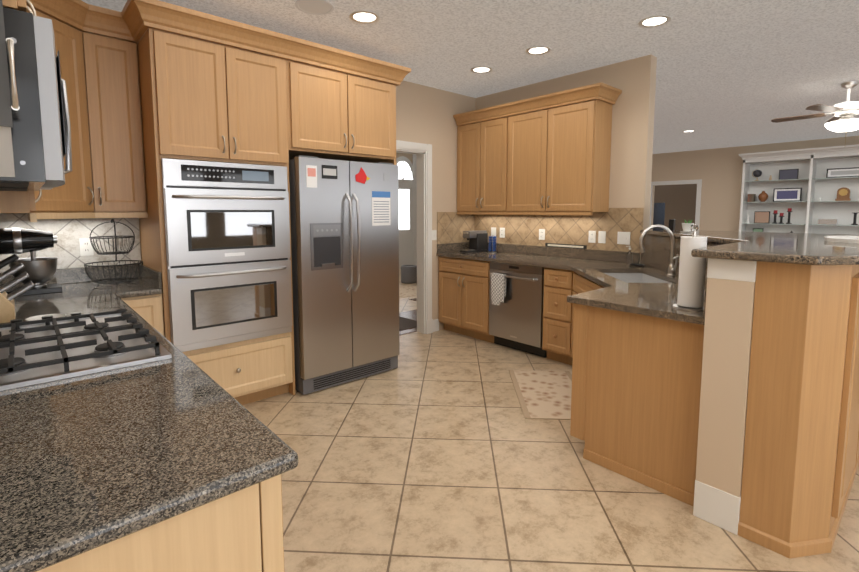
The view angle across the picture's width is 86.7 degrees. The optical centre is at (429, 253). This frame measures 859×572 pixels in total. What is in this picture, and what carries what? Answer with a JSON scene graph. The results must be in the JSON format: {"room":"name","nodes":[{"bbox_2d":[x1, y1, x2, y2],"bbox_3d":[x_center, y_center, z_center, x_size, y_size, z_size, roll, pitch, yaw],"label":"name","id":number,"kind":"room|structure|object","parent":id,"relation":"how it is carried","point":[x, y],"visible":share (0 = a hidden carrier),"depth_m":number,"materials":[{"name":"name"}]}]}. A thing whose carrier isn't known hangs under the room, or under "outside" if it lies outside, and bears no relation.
{"room":"kitchen","nodes":[
{"label":"kitchen","id":0,"kind":"room"},
{"bbox_2d":[2,0,35,15],"bbox_3d":[-1.326,-0.989,1.224,0.321,0.669,0.380,-5,7,-42],"label":"upper cabinet","id":1,"kind":"object","parent":0,"relation":"attached to","point":[22,5],"depth_m":1.22,"materials":[{"name":"brown wood"}]},
{"bbox_2d":[0,7,71,190],"bbox_3d":[-1.410,-0.442,1.453,0.431,0.456,0.758,-5,7,-42],"label":"over-the-range microwave","id":2,"kind":"object","parent":1,"relation":"attached to","point":[41,137],"visible":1,"depth_m":1.25,"materials":[{"name":"silver metal"}]},
{"bbox_2d":[0,189,39,215],"bbox_3d":[-1.835,-0.771,1.816,0.321,1.214,0.384,-5,7,-42],"label":"upper cabinet","id":3,"kind":"object","parent":0,"relation":"attached to","point":[28,202],"depth_m":1.80,"materials":[{"name":"brown wood"}]},
{"bbox_2d":[36,0,103,211],"bbox_3d":[-2.093,-0.845,2.551,0.300,1.204,0.300,-5,7,-42],"label":"upper cabinet","id":4,"kind":"object","parent":0,"relation":"attached to","point":[81,191],"depth_m":2.68,"materials":[{"name":"brown wood"}]},
{"bbox_2d":[28,4,475,329],"bbox_3d":[-1.145,-0.370,4.153,4.690,2.740,0.120,-5,7,-42],"label":"wall","id":5,"kind":"structure","parent":0,"point":[424,114],"depth_m":5.12,"materials":[{"name":"beige paint"}]},
{"bbox_2d":[0,213,140,272],"bbox_3d":[-2.401,-0.084,2.962,0.876,0.363,0.010,-5,7,-42],"label":"tile backsplash","id":6,"kind":"structure","parent":5,"relation":"attached to","point":[68,232],"depth_m":3.02,"materials":[{"name":"beige tile"}]},
{"bbox_2d":[79,238,93,255],"bbox_3d":[-2.298,-0.045,3.046,0.072,0.116,0.008,-5,7,-42],"label":"electrical outlet plate","id":7,"kind":"object","parent":6,"relation":"attached to","point":[86,248],"depth_m":3.04,"materials":[{"name":"white plastic"}]},
{"bbox_2d":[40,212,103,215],"bbox_3d":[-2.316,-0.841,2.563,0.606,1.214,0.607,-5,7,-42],"label":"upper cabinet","id":8,"kind":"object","parent":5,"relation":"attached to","point":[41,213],"depth_m":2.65,"materials":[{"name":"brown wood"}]},
{"bbox_2d":[88,4,151,215],"bbox_3d":[-2.075,-0.879,2.964,0.290,1.214,0.321,-5,7,-42],"label":"upper cabinet","id":9,"kind":"object","parent":5,"relation":"attached to","point":[119,90],"depth_m":2.86,"materials":[{"name":"brown wood"}]},
{"bbox_2d":[140,0,231,167],"bbox_3d":[-1.681,-1.055,3.062,0.403,0.882,0.629,-5,7,-42],"label":"upper cabinet","id":10,"kind":"object","parent":5,"relation":"attached to","point":[146,104],"depth_m":2.81,"materials":[{"name":"brown wood"}]},
{"bbox_2d":[228,20,291,167],"bbox_3d":[-1.380,-1.080,3.330,0.404,0.882,0.629,-5,7,-42],"label":"upper cabinet","id":11,"kind":"object","parent":5,"relation":"attached to","point":[257,83],"depth_m":3.10,"materials":[{"name":"brown wood"}]},
{"bbox_2d":[161,158,291,351],"bbox_3d":[-1.493,-0.016,3.252,0.791,1.213,0.702,-5,7,-42],"label":"double oven","id":12,"kind":"object","parent":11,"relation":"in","point":[227,233],"visible":0.96,"depth_m":3.00,"materials":[{"name":"grey metal"}]},
{"bbox_2d":[288,36,351,159],"bbox_3d":[-1.041,-1.168,3.644,0.491,0.764,0.654,-5,7,-42],"label":"upper cabinet","id":13,"kind":"object","parent":5,"relation":"attached to","point":[319,98],"depth_m":3.40,"materials":[{"name":"brown wood"}]},
{"bbox_2d":[344,52,395,162],"bbox_3d":[-0.683,-1.198,3.962,0.469,0.764,0.654,-5,7,-42],"label":"upper cabinet","id":14,"kind":"object","parent":5,"relation":"attached to","point":[374,97],"depth_m":3.73,"materials":[{"name":"brown wood"}]},
{"bbox_2d":[396,140,432,333],"bbox_3d":[-0.395,-0.123,4.833,1.028,2.120,0.155,-5,7,-42],"label":"trim","id":15,"kind":"structure","parent":5,"relation":"attached to","point":[422,152],"depth_m":5.08,"materials":[{"name":"white wood"}]},
{"bbox_2d":[432,230,436,239],"bbox_3d":[0.055,-0.211,5.156,0.070,0.115,0.011,-5,7,-42],"label":"electrical outlet plate","id":16,"kind":"object","parent":5,"relation":"attached to","point":[434,232],"depth_m":5.16,"materials":[{"name":"white plastic"}]},
{"bbox_2d":[437,212,475,243],"bbox_3d":[0.313,-0.311,5.380,0.603,0.363,0.010,-5,7,-42],"label":"tile backsplash","id":17,"kind":"structure","parent":5,"relation":"attached to","point":[451,226],"depth_m":5.34,"materials":[{"name":"beige tile"}]},
{"bbox_2d":[396,153,412,163],"bbox_3d":[-1.409,-0.933,10.158,12.340,2.740,0.120,-5,7,-42],"label":"wall","id":18,"kind":"structure","parent":0,"point":[409,156],"depth_m":10.71,"materials":[{"name":"beige paint"}]},
{"bbox_2d":[396,154,416,269],"bbox_3d":[-0.620,-0.995,10.757,0.840,2.750,0.030,-5,7,-42],"label":"door","id":19,"kind":"structure","parent":18,"relation":"attached to","point":[407,175],"depth_m":10.84,"materials":[{"name":"white wood"}]},
{"bbox_2d":[82,0,858,153],"bbox_3d":[2.378,-1.882,5.170,13.200,0.080,13.400,-5,7,-42],"label":"ceiling","id":20,"kind":"structure","parent":0,"point":[733,73],"depth_m":3.75,"materials":[{"name":"white paint"}]},
{"bbox_2d":[295,0,333,14],"bbox_3d":[-0.760,-1.634,3.007,0.249,0.007,0.249,4,7,39],"label":"ceiling speaker","id":21,"kind":"object","parent":20,"relation":"in","point":[318,7],"depth_m":3.00,"materials":[{"name":"white plastic"}]},
{"bbox_2d":[349,10,379,23],"bbox_3d":[-0.452,-1.650,3.173,0.209,0.006,0.209,1,5,9],"label":"recessed light","id":22,"kind":"object","parent":20,"relation":"in","point":[360,16],"depth_m":3.17,"materials":[{"name":"white"}]},
{"bbox_2d":[471,66,492,72],"bbox_3d":[0.499,-1.761,4.354,0.209,0.006,0.209,4,7,39],"label":"recessed light","id":23,"kind":"object","parent":20,"relation":"in","point":[479,69],"depth_m":4.35,"materials":[{"name":"white"}]},
{"bbox_2d":[525,46,550,54],"bbox_3d":[0.916,-1.711,3.830,0.209,0.006,0.209,5,7,42],"label":"recessed light","id":24,"kind":"object","parent":20,"relation":"in","point":[535,50],"depth_m":3.83,"materials":[{"name":"white"}]},
{"bbox_2d":[638,15,670,27],"bbox_3d":[1.605,-1.656,3.242,0.209,0.006,0.209,1,5,9],"label":"recessed light","id":25,"kind":"object","parent":20,"relation":"in","point":[656,20],"depth_m":3.25,"materials":[{"name":"white"}]},
{"bbox_2d":[771,81,858,142],"bbox_3d":[4.415,-1.483,4.883,1.274,0.659,1.217,-5,7,-42],"label":"ceiling fan","id":26,"kind":"object","parent":20,"relation":"hanging from","point":[842,119],"visible":1,"depth_m":4.78,"materials":[{"name":"silver metal"}]},
{"bbox_2d":[243,270,858,571],"bbox_3d":[2.378,0.916,5.432,13.200,0.060,13.400,-5,7,-42],"label":"floor","id":27,"kind":"structure","parent":0,"point":[436,451],"depth_m":2.26,"materials":[{"name":"tile"}]},
{"bbox_2d":[121,288,167,339],"bbox_3d":[-1.967,0.673,2.997,0.279,0.879,0.634,-5,7,-42],"label":"base cabinet","id":28,"kind":"object","parent":27,"relation":"on","point":[153,308],"depth_m":2.79,"materials":[{"name":"brown wood"}]},
{"bbox_2d":[37,474,284,571],"bbox_3d":[-0.776,0.858,1.017,0.636,0.879,0.776,-5,7,-42],"label":"base cabinet","id":29,"kind":"object","parent":27,"relation":"on","point":[242,530],"depth_m":0.81,"materials":[{"name":"brown wood"}]},
{"bbox_2d":[0,278,297,571],"bbox_3d":[-1.412,0.319,1.874,0.894,0.034,2.997,-5,7,-42],"label":"countertop","id":30,"kind":"structure","parent":29,"relation":"on","point":[88,462],"depth_m":0.91,"materials":[{"name":"stone"}]},
{"bbox_2d":[0,253,33,322],"bbox_3d":[-1.889,0.146,1.966,0.272,0.291,0.175,-5,7,-42],"label":"knife block","id":31,"kind":"object","parent":30,"relation":"on","point":[7,309],"visible":1,"depth_m":1.96,"materials":[{"name":"brown wood"}]},
{"bbox_2d":[0,228,61,295],"bbox_3d":[-2.363,0.042,2.599,0.380,0.380,0.222,-5,7,-42],"label":"mixer","id":32,"kind":"object","parent":30,"relation":"on","point":[40,271],"visible":0.79,"depth_m":2.60,"materials":[{"name":"black metal"}]},
{"bbox_2d":[25,314,65,320],"bbox_3d":[-1.652,0.283,1.959,0.136,0.020,0.136,-5,7,-42],"label":"spoon rest","id":33,"kind":"object","parent":30,"relation":"on","point":[38,317],"visible":0.33,"depth_m":1.99,"materials":[{"name":"white ceramic"}]},
{"bbox_2d":[0,308,171,390],"bbox_3d":[-1.316,0.294,1.611,0.527,0.062,0.852,-5,7,-42],"label":"cooktop","id":34,"kind":"object","parent":30,"relation":"in","point":[47,348],"visible":1,"depth_m":1.50,"materials":[{"name":"grey metal"}]},
{"bbox_2d":[84,219,142,284],"bbox_3d":[-2.073,-0.017,2.983,0.324,0.426,0.326,-5,7,-42],"label":"fruit basket","id":35,"kind":"object","parent":30,"relation":"on","point":[116,252],"visible":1,"depth_m":2.97,"materials":[{"name":"black metal"}]},
{"bbox_2d":[168,328,294,404],"bbox_3d":[-1.530,0.833,3.375,0.807,0.490,0.629,-5,7,-42],"label":"base cabinet","id":36,"kind":"object","parent":27,"relation":"on","point":[252,370],"depth_m":3.22,"materials":[{"name":"brown wood"}]},
{"bbox_2d":[289,155,399,394],"bbox_3d":[-0.812,0.129,3.856,0.898,1.778,0.810,-5,7,-42],"label":"fridge","id":37,"kind":"object","parent":27,"relation":"on","point":[344,216],"visible":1,"depth_m":3.54,"materials":[{"name":"grey metal"}]},
{"bbox_2d":[399,298,416,335],"bbox_3d":[4.596,0.917,5.067,9.180,0.006,9.700,-5,7,-42],"label":"wood floor","id":38,"kind":"structure","parent":27,"relation":"on","point":[411,314],"depth_m":5.99,"materials":[{"name":"brown wood"}]},
{"bbox_2d":[399,285,416,330],"bbox_3d":[-0.690,0.770,6.603,3.000,0.012,2.450,-5,7,-42],"label":"rug","id":39,"kind":"object","parent":27,"relation":"on","point":[404,292],"visible":0.14,"depth_m":7.38,"materials":[{"name":"beige fabric"}]},
{"bbox_2d":[401,265,416,283],"bbox_3d":[-0.397,0.399,8.860,0.330,0.330,0.330,-5,7,-42],"label":"pot","id":40,"kind":"object","parent":27,"relation":"on","point":[408,274],"visible":0.98,"depth_m":8.72,"materials":[{"name":"grey"}]},
{"bbox_2d":[438,256,493,342],"bbox_3d":[0.582,0.468,5.175,0.614,0.879,0.773,-5,7,-42],"label":"base cabinet","id":41,"kind":"object","parent":27,"relation":"on","point":[463,285],"depth_m":4.94,"materials":[{"name":"brown wood"}]},
{"bbox_2d":[489,262,545,357],"bbox_3d":[1.017,0.521,4.619,0.660,0.870,0.631,-5,7,-42],"label":"dishwasher","id":42,"kind":"object","parent":27,"relation":"on","point":[516,292],"visible":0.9,"depth_m":4.42,"materials":[{"name":"grey metal"}]},
{"bbox_2d":[509,370,571,419],"bbox_3d":[0.925,1.063,3.493,0.520,0.009,0.920,0,5,3],"label":"area rug","id":43,"kind":"object","parent":27,"relation":"on","point":[543,394],"visible":0.69,"depth_m":3.46,"materials":[{"name":"beige fabric"}]},
{"bbox_2d":[542,269,604,363],"bbox_3d":[1.671,0.634,3.409,1.355,0.879,1.420,-5,7,-42],"label":"base cabinet","id":44,"kind":"object","parent":27,"relation":"on","point":[562,284],"depth_m":4.08,"materials":[{"name":"brown wood"}]},
{"bbox_2d":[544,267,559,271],"bbox_3d":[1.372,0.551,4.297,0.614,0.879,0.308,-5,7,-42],"label":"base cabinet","id":45,"kind":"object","parent":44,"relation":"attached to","point":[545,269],"depth_m":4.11,"materials":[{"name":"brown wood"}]},
{"bbox_2d":[436,251,704,324],"bbox_3d":[0.896,0.135,3.828,1.897,0.034,3.149,-5,7,-42],"label":"countertop","id":46,"kind":"structure","parent":44,"relation":"on","point":[659,300],"depth_m":2.92,"materials":[{"name":"brown stone"}]},
{"bbox_2d":[460,230,487,252],"bbox_3d":[0.518,-0.144,5.312,0.340,0.245,0.130,-5,7,-42],"label":"coffee machine","id":47,"kind":"object","parent":46,"relation":"on","point":[478,240],"visible":1,"depth_m":5.29,"materials":[{"name":"grey"}]},
{"bbox_2d":[488,235,496,252],"bbox_3d":[0.721,-0.113,5.194,0.100,0.205,0.100,-5,7,-42],"label":"pod holder","id":48,"kind":"object","parent":46,"relation":"on","point":[493,249],"visible":1,"depth_m":5.17,"materials":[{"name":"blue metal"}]},
{"bbox_2d":[626,246,632,263],"bbox_3d":[1.799,0.010,4.085,0.060,0.166,0.060,-5,7,-42],"label":"soap bottle","id":49,"kind":"object","parent":46,"relation":"on","point":[629,258],"visible":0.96,"depth_m":4.07,"materials":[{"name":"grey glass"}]},
{"bbox_2d":[630,263,644,265],"bbox_3d":[1.813,0.098,3.972,0.120,0.012,0.120,-5,7,-42],"label":"dish","id":50,"kind":"object","parent":46,"relation":"on","point":[634,264],"visible":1,"depth_m":3.97,"materials":[{"name":"black plastic"}]},
{"bbox_2d":[604,273,670,282],"bbox_3d":[1.533,0.291,3.401,0.430,0.196,0.770,0,5,3],"label":"sink basin","id":51,"kind":"object","parent":46,"relation":"in","point":[634,278],"depth_m":3.76,"materials":[{"name":"silver metal"}]},
{"bbox_2d":[639,224,679,275],"bbox_3d":[1.723,-0.021,3.295,0.248,0.377,0.345,-5,7,-42],"label":"faucet","id":52,"kind":"object","parent":46,"relation":"on","point":[672,267],"visible":0.83,"depth_m":3.35,"materials":[{"name":"silver metal"}]},
{"bbox_2d":[673,224,706,310],"bbox_3d":[1.281,0.062,2.216,0.150,0.412,0.150,-5,7,-42],"label":"paper towel holder","id":53,"kind":"object","parent":46,"relation":"on","point":[691,282],"visible":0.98,"depth_m":2.18,"materials":[{"name":"white paper"}]},
{"bbox_2d":[568,302,703,506],"bbox_3d":[1.224,0.718,2.514,0.509,0.879,0.681,-5,7,-42],"label":"base cabinet","id":54,"kind":"object","parent":27,"relation":"on","point":[635,395],"depth_m":2.32,"materials":[{"name":"brown wood"}]},
{"bbox_2d":[737,261,858,557],"bbox_3d":[1.738,0.605,2.071,0.818,1.187,0.296,-5,7,-42],"label":"base cabinet","id":55,"kind":"object","parent":27,"relation":"on","point":[801,457],"depth_m":1.82,"materials":[{"name":"brown wood"}]},
{"bbox_2d":[474,55,656,263],"bbox_3d":[1.281,-0.437,4.865,0.120,2.740,2.050,-5,7,-42],"label":"wall","id":56,"kind":"structure","parent":0,"point":[633,107],"depth_m":4.14,"materials":[{"name":"beige paint"}]},
{"bbox_2d":[456,109,479,211],"bbox_3d":[0.558,-1.041,5.282,0.320,1.105,0.372,-5,7,-42],"label":"upper cabinet","id":57,"kind":"object","parent":56,"relation":"attached to","point":[468,136],"depth_m":5.17,"materials":[{"name":"brown wood"}]},
{"bbox_2d":[476,104,503,211],"bbox_3d":[0.807,-1.015,5.006,0.320,1.105,0.374,-5,7,-42],"label":"upper cabinet","id":58,"kind":"object","parent":56,"relation":"attached to","point":[491,198],"depth_m":4.92,"materials":[{"name":"brown wood"}]},
{"bbox_2d":[504,96,543,211],"bbox_3d":[1.093,-0.985,4.687,0.320,1.105,0.485,-5,7,-42],"label":"upper cabinet","id":59,"kind":"object","parent":56,"relation":"attached to","point":[523,130],"depth_m":4.60,"materials":[{"name":"brown wood"}]},
{"bbox_2d":[476,208,643,252],"bbox_3d":[1.231,-0.281,4.837,0.009,0.406,2.043,-5,7,-42],"label":"tile backsplash","id":60,"kind":"structure","parent":56,"relation":"attached to","point":[519,230],"depth_m":4.61,"materials":[{"name":"beige tile"}]},
{"bbox_2d":[491,227,495,236],"bbox_3d":[0.753,-0.252,5.358,0.012,0.116,0.072,-5,7,-42],"label":"electrical outlet plate","id":61,"kind":"object","parent":60,"relation":"attached to","point":[493,229],"depth_m":5.35,"materials":[{"name":"white plastic"}]},
{"bbox_2d":[500,228,504,237],"bbox_3d":[0.841,-0.243,5.263,0.008,0.116,0.072,-5,7,-42],"label":"electrical outlet plate","id":62,"kind":"object","parent":60,"relation":"attached to","point":[502,230],"depth_m":5.26,"materials":[{"name":"white plastic"}]},
{"bbox_2d":[539,229,544,239],"bbox_3d":[1.202,-0.206,4.862,0.008,0.116,0.072,-5,7,-42],"label":"electrical outlet plate","id":63,"kind":"object","parent":60,"relation":"attached to","point":[541,231],"depth_m":4.86,"materials":[{"name":"white plastic"}]},
{"bbox_2d":[545,243,586,248],"bbox_3d":[1.391,-0.080,4.660,0.011,0.037,0.470,-5,7,-42],"label":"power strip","id":64,"kind":"object","parent":60,"relation":"attached to","point":[566,246],"visible":1,"depth_m":4.64,"materials":[{"name":"white plastic"}]},
{"bbox_2d":[588,231,595,242],"bbox_3d":[1.586,-0.166,4.435,0.008,0.116,0.072,-5,7,-42],"label":"electrical outlet plate","id":65,"kind":"object","parent":60,"relation":"attached to","point":[592,234],"depth_m":4.43,"materials":[{"name":"white plastic"}]},
{"bbox_2d":[598,231,605,242],"bbox_3d":[1.652,-0.158,4.358,0.012,0.116,0.072,-5,7,-42],"label":"electrical outlet plate","id":66,"kind":"object","parent":60,"relation":"attached to","point":[601,234],"depth_m":4.36,"materials":[{"name":"white plastic"}]},
{"bbox_2d":[617,232,629,244],"bbox_3d":[1.794,-0.144,4.201,0.012,0.116,0.118,-5,7,-42],"label":"electrical outlet plate","id":67,"kind":"object","parent":60,"relation":"attached to","point":[622,237],"depth_m":4.20,"materials":[{"name":"white plastic"}]},
{"bbox_2d":[544,84,615,211],"bbox_3d":[1.416,-0.952,4.327,0.320,1.105,0.484,-5,7,-42],"label":"upper cabinet","id":68,"kind":"object","parent":56,"relation":"attached to","point":[577,137],"depth_m":4.19,"materials":[{"name":"brown wood"}]},
{"bbox_2d":[696,258,754,496],"bbox_3d":[1.667,0.512,3.059,2.060,1.188,1.273,-5,7,-42],"label":"wall","id":69,"kind":"structure","parent":0,"point":[729,308],"depth_m":1.96,"materials":[{"name":"beige paint"}]},
{"bbox_2d":[0,234,723,316],"bbox_3d":[-0.045,0.061,2.974,4.422,0.272,3.148,-5,7,-42],"label":"countertop","id":70,"kind":"structure","parent":69,"relation":"attached to","point":[656,254],"depth_m":3.71,"materials":[{"name":"stone"}]},
{"bbox_2d":[640,229,858,264],"bbox_3d":[1.787,-0.088,2.884,2.180,0.035,1.606,-5,7,-42],"label":"countertop","id":71,"kind":"structure","parent":69,"relation":"on","point":[802,248],"depth_m":2.06,"materials":[{"name":"brown stone"}]},
{"bbox_2d":[653,203,664,229],"bbox_3d":[1.991,-0.323,3.943,0.088,0.235,0.088,-5,7,-42],"label":"speaker","id":72,"kind":"object","parent":71,"relation":"on","point":[659,214],"visible":1,"depth_m":3.91},
{"bbox_2d":[669,219,675,230],"bbox_3d":[2.029,-0.240,3.803,0.040,0.095,0.040,-5,7,-42],"label":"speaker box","id":73,"kind":"object","parent":71,"relation":"on","point":[671,224],"visible":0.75,"depth_m":3.79,"materials":[{"name":"black plastic"}]},
{"bbox_2d":[680,219,693,232],"bbox_3d":[1.979,-0.213,3.485,0.100,0.100,0.100,-5,7,-42],"label":"plant pot","id":74,"kind":"object","parent":71,"relation":"on","point":[686,226],"visible":0.9,"depth_m":3.46,"materials":[{"name":"white ceramic"}]},
{"bbox_2d":[824,236,858,243],"bbox_3d":[2.319,-0.078,2.469,0.452,0.022,0.277,-5,7,-42],"label":"decorative tray","id":75,"kind":"object","parent":71,"relation":"on","point":[848,239],"visible":1,"depth_m":2.42,"materials":[{"name":"ceramic"}]},
{"bbox_2d":[651,136,858,230],"bbox_3d":[8.055,-0.734,8.034,0.120,2.740,9.920,-5,7,-42],"label":"wall","id":76,"kind":"structure","parent":0,"point":[718,172],"depth_m":10.01,"materials":[{"name":"beige paint"}]},
{"bbox_2d":[649,179,701,229],"bbox_3d":[5.665,-0.650,10.618,0.019,2.090,1.150,-5,7,-42],"label":"door frame","id":77,"kind":"structure","parent":76,"relation":"attached to","point":[699,182],"depth_m":10.23,"materials":[{"name":"white wood"}]},
{"bbox_2d":[738,144,858,234],"bbox_3d":[7.511,-0.652,8.224,0.442,2.540,3.315,-5,7,-42],"label":"built-in bookshelf","id":78,"kind":"object","parent":76,"relation":"attached to","point":[815,184],"visible":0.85,"depth_m":8.68,"materials":[{"name":"white painted wood"}]},
{"bbox_2d":[752,169,761,180],"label":"decor","id":79,"kind":"object","parent":78,"relation":"on","point":[757,173],"depth_m":9.12,"materials":[{"name":"black metal"}]},
{"bbox_2d":[747,191,767,201],"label":"decor","id":80,"kind":"object","parent":78,"relation":"on","point":[763,196],"depth_m":9.12,"materials":[{"name":"brown ceramic"}]},
{"bbox_2d":[753,208,792,231],"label":"decor","id":81,"kind":"object","parent":78,"relation":"on","point":[759,216],"depth_m":9.10,"materials":[{"name":"multicoloured metal"}]},
{"bbox_2d":[773,188,801,201],"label":"decor","id":82,"kind":"object","parent":78,"relation":"on","point":[790,194],"depth_m":8.83,"materials":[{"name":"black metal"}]},
{"bbox_2d":[779,169,798,179],"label":"decor","id":83,"kind":"object","parent":78,"relation":"on","point":[785,174],"depth_m":8.79,"materials":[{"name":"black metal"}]},
{"bbox_2d":[818,219,837,224],"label":"decor","id":84,"kind":"object","parent":78,"relation":"on","point":[820,221],"depth_m":8.34,"materials":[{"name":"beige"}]},
{"bbox_2d":[826,167,858,177],"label":"decor","id":85,"kind":"object","parent":78,"relation":"on","point":[836,172],"depth_m":8.21,"materials":[{"name":"white metal"}]},
{"bbox_2d":[835,187,850,200],"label":"decor","id":86,"kind":"object","parent":78,"relation":"on","point":[843,194],"depth_m":8.18,"materials":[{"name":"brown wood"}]},
{"bbox_2d":[851,213,857,224],"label":"decor","id":87,"kind":"object","parent":78,"relation":"on","point":[855,214],"depth_m":8.11,"materials":[{"name":"black metal"}]}
]}

